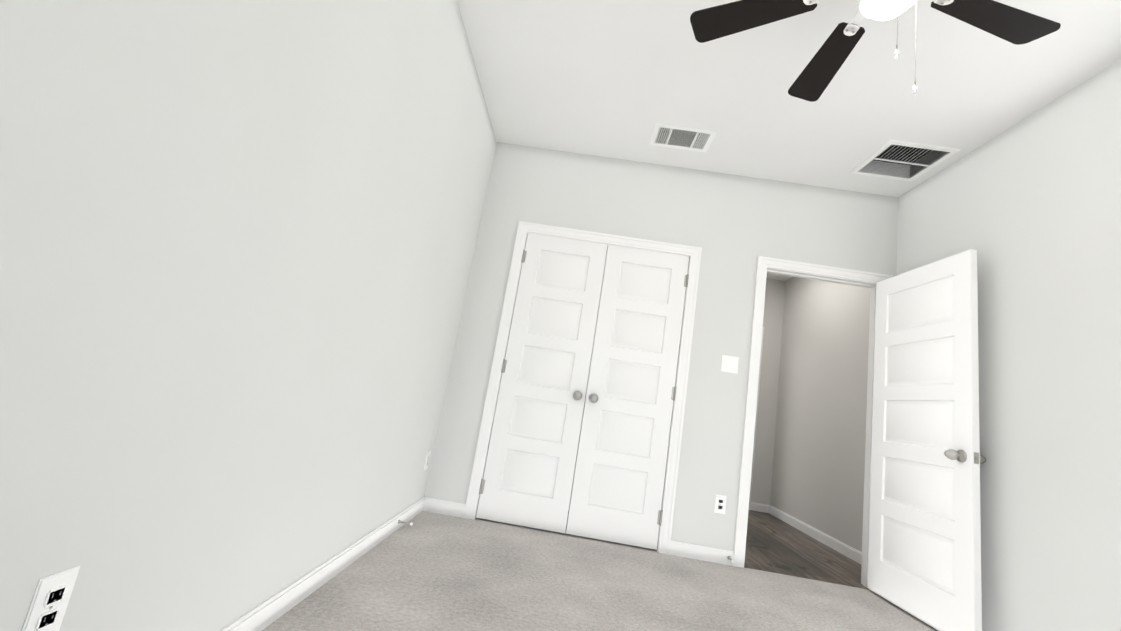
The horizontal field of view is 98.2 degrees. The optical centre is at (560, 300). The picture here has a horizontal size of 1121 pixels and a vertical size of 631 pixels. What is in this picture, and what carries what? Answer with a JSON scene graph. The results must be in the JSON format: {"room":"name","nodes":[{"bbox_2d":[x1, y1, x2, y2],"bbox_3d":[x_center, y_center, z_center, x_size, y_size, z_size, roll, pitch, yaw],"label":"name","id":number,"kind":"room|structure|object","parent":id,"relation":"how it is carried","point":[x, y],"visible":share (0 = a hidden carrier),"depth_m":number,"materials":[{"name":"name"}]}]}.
{"room":"empty bedroom","nodes":[
{"label":"empty bedroom","id":0,"kind":"room"},
{"bbox_2d":[0,0,496,630],"bbox_3d":[-0.804,-0.266,1.904,0.115,2.740,5.065,9,-11,3],"label":"wall","id":1,"kind":"structure","parent":0,"point":[238,238],"depth_m":1.18,"materials":[{"name":"paint"}]},
{"bbox_2d":[21,566,79,630],"bbox_3d":[-0.919,0.553,0.874,0.008,0.116,0.072,9,-11,3],"label":"outlet","id":2,"kind":"object","parent":1,"relation":"attached to","point":[49,603],"visible":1,"depth_m":0.87,"materials":[{"name":"white plastic"}]},
{"bbox_2d":[424,451,430,469],"bbox_3d":[-0.879,1.062,3.215,0.008,0.116,0.072,9,-11,3],"label":"outlet","id":3,"kind":"object","parent":1,"relation":"attached to","point":[427,460],"visible":1,"depth_m":3.20,"materials":[{"name":"white plastic"}]},
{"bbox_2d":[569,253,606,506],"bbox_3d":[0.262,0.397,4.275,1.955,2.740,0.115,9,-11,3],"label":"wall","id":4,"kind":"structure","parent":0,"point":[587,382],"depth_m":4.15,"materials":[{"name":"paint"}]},
{"bbox_2d":[262,511,937,630],"bbox_3d":[0.494,1.305,1.494,3.195,0.050,4.950,9,-11,3],"label":"floor","id":5,"kind":"structure","parent":0,"point":[428,571],"depth_m":2.37,"materials":[{"name":"grey carpet"}]},
{"bbox_2d":[424,142,897,550],"bbox_3d":[0.804,0.329,3.513,3.080,2.740,0.115,9,-11,3],"label":"wall","id":6,"kind":"structure","parent":0,"point":[733,227],"depth_m":3.59,"materials":[{"name":"paint"}]},
{"bbox_2d":[476,233,607,532],"bbox_3d":[-0.112,0.513,3.415,0.614,2.030,0.110,9,-11,3],"label":"closet door","id":7,"kind":"structure","parent":6,"relation":"in","point":[527,479],"depth_m":3.42,"materials":[{"name":"white paint"}]},
{"bbox_2d":[463,221,701,554],"bbox_3d":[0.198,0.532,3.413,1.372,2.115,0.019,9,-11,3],"label":"door frame","id":8,"kind":"structure","parent":6,"relation":"attached to","point":[523,227],"depth_m":3.44,"materials":[{"name":"white paint"}]},
{"bbox_2d":[566,245,688,549],"bbox_3d":[0.499,0.607,3.384,0.614,2.030,0.110,9,-11,3],"label":"closet door","id":9,"kind":"structure","parent":6,"relation":"in","point":[618,482],"depth_m":3.39,"materials":[{"name":"white paint"}]},
{"bbox_2d":[714,494,726,513],"bbox_3d":[1.065,1.358,3.231,0.072,0.116,0.008,9,-11,3],"label":"outlet","id":10,"kind":"object","parent":6,"relation":"attached to","point":[720,504],"visible":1,"depth_m":3.23,"materials":[{"name":"white plastic"}]},
{"bbox_2d":[721,355,738,373],"bbox_3d":[1.193,0.450,3.417,0.116,0.116,0.010,9,-11,3],"label":"light switch","id":11,"kind":"object","parent":6,"relation":"attached to","point":[729,364],"visible":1,"depth_m":3.42,"materials":[{"name":"white plastic"}]},
{"bbox_2d":[744,267,876,586],"bbox_3d":[1.758,0.812,3.395,0.853,2.060,0.117,9,-11,3],"label":"trim","id":12,"kind":"structure","parent":6,"relation":"attached to","point":[866,505],"depth_m":3.43,"materials":[{"name":"white paint"}]},
{"bbox_2d":[733,256,892,567],"bbox_3d":[1.761,0.772,3.334,0.963,2.115,0.019,9,-11,3],"label":"door frame","id":13,"kind":"structure","parent":6,"relation":"attached to","point":[751,413],"depth_m":3.43,"materials":[{"name":"white paint"}]},
{"bbox_2d":[867,249,985,630],"bbox_3d":[2.144,0.778,2.906,0.211,2.030,0.824,9,-11,1],"label":"entry door","id":14,"kind":"structure","parent":13,"relation":"attached to","point":[924,551],"depth_m":2.80,"materials":[{"name":"white paint"}]},
{"bbox_2d":[751,278,785,504],"bbox_3d":[0.653,0.799,5.921,3.915,2.740,0.115,9,-11,3],"label":"wall","id":15,"kind":"structure","parent":0,"point":[768,391],"depth_m":5.77,"materials":[{"name":"paint"}]},
{"bbox_2d":[457,0,1120,280],"bbox_3d":[1.019,-0.715,5.405,5.000,0.100,11.800,9,-11,3],"label":"ceiling","id":16,"kind":"structure","parent":0,"point":[617,79],"depth_m":2.68,"materials":[{"name":"paint"}]},
{"bbox_2d":[655,127,709,148],"bbox_3d":[0.843,-1.166,3.352,0.348,0.098,0.213,9,-11,3],"label":"duct","id":17,"kind":"object","parent":16,"relation":"in","point":[683,131],"visible":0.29,"depth_m":3.45,"materials":[{"name":"black metal"}]},
{"bbox_2d":[649,123,717,151],"bbox_3d":[0.835,-1.115,3.341,0.410,0.014,0.275,9,-11,3],"label":"ceiling vent","id":18,"kind":"object","parent":16,"relation":"in","point":[707,142],"visible":1,"depth_m":3.33,"materials":[{"name":"white metal"}]},
{"bbox_2d":[690,0,1060,101],"bbox_3d":[1.115,-1.020,1.636,1.246,0.780,1.258,9,-11,3],"label":"ceiling fan","id":19,"kind":"object","parent":16,"relation":"hanging from","point":[1010,24],"visible":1,"depth_m":1.81,"materials":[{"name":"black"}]},
{"bbox_2d":[849,140,960,181],"bbox_3d":[2.248,-0.912,3.201,0.430,0.013,0.440,9,-11,3],"label":"ceiling vent","id":20,"kind":"object","parent":16,"relation":"in","point":[887,144],"visible":1,"depth_m":3.17,"materials":[{"name":"white metal"}]},
{"bbox_2d":[873,145,944,177],"bbox_3d":[2.256,-0.964,3.212,0.368,0.098,0.378,9,-11,3],"label":"duct","id":21,"kind":"object","parent":16,"relation":"in","point":[894,152],"visible":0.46,"depth_m":3.28,"materials":[{"name":"black metal"}]},
{"bbox_2d":[744,510,869,589],"bbox_3d":[1.679,2.093,4.380,1.345,0.049,2.565,9,-11,3],"label":"floor","id":22,"kind":"structure","parent":0,"point":[774,544],"depth_m":3.73,"materials":[{"name":"brown wood"}]},
{"bbox_2d":[770,277,869,551],"bbox_3d":[2.663,1.338,6.939,0.115,2.740,7.070,9,-11,3],"label":"wall","id":23,"kind":"structure","parent":0,"point":[819,461],"depth_m":4.69,"materials":[{"name":"paint"}]},
{"bbox_2d":[896,59,1120,630],"bbox_3d":[2.344,0.142,1.378,0.115,2.740,4.315,9,-11,3],"label":"wall","id":24,"kind":"structure","parent":0,"point":[1028,208],"depth_m":2.31,"materials":[{"name":"paint"}]},
{"bbox_3d":[0.696,1.283,8.238,3.915,2.740,4.620,9,-11,3],"label":"wall","id":25,"kind":"structure","parent":0,"visible":0},
{"bbox_2d":[220,497,427,630],"bbox_3d":[-0.959,0.939,1.213,0.013,0.085,4.200,9,-11,3],"label":"baseboard","id":26,"kind":"structure","parent":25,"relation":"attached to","point":[266,613],"depth_m":1.87,"materials":[{"name":"white paint"}]},
{"bbox_2d":[398,520,412,525],"bbox_3d":[-0.883,1.269,2.768,0.082,0.022,0.021,9,-11,3],"label":"door stop","id":27,"kind":"object","parent":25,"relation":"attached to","point":[408,523],"visible":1,"depth_m":2.76,"materials":[{"name":"grey metal"}]},
{"bbox_2d":[669,540,733,565],"bbox_3d":[0.919,1.650,3.169,0.415,0.085,0.013,9,-11,3],"label":"baseboard","id":28,"kind":"structure","parent":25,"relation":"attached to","point":[681,549],"depth_m":3.16,"materials":[{"name":"white paint"}]},
{"bbox_2d":[751,502,767,512],"bbox_3d":[2.411,2.851,7.820,0.013,0.085,4.505,9,-11,3],"label":"baseboard","id":29,"kind":"structure","parent":25,"relation":"attached to","point":[763,507],"depth_m":5.50,"materials":[{"name":"white paint"}]},
{"bbox_2d":[768,505,861,564],"bbox_3d":[2.347,2.129,4.361,0.013,0.085,2.335,9,-11,3],"label":"baseboard","id":30,"kind":"structure","parent":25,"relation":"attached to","point":[833,543],"depth_m":4.39,"materials":[{"name":"white paint"}]}
]}

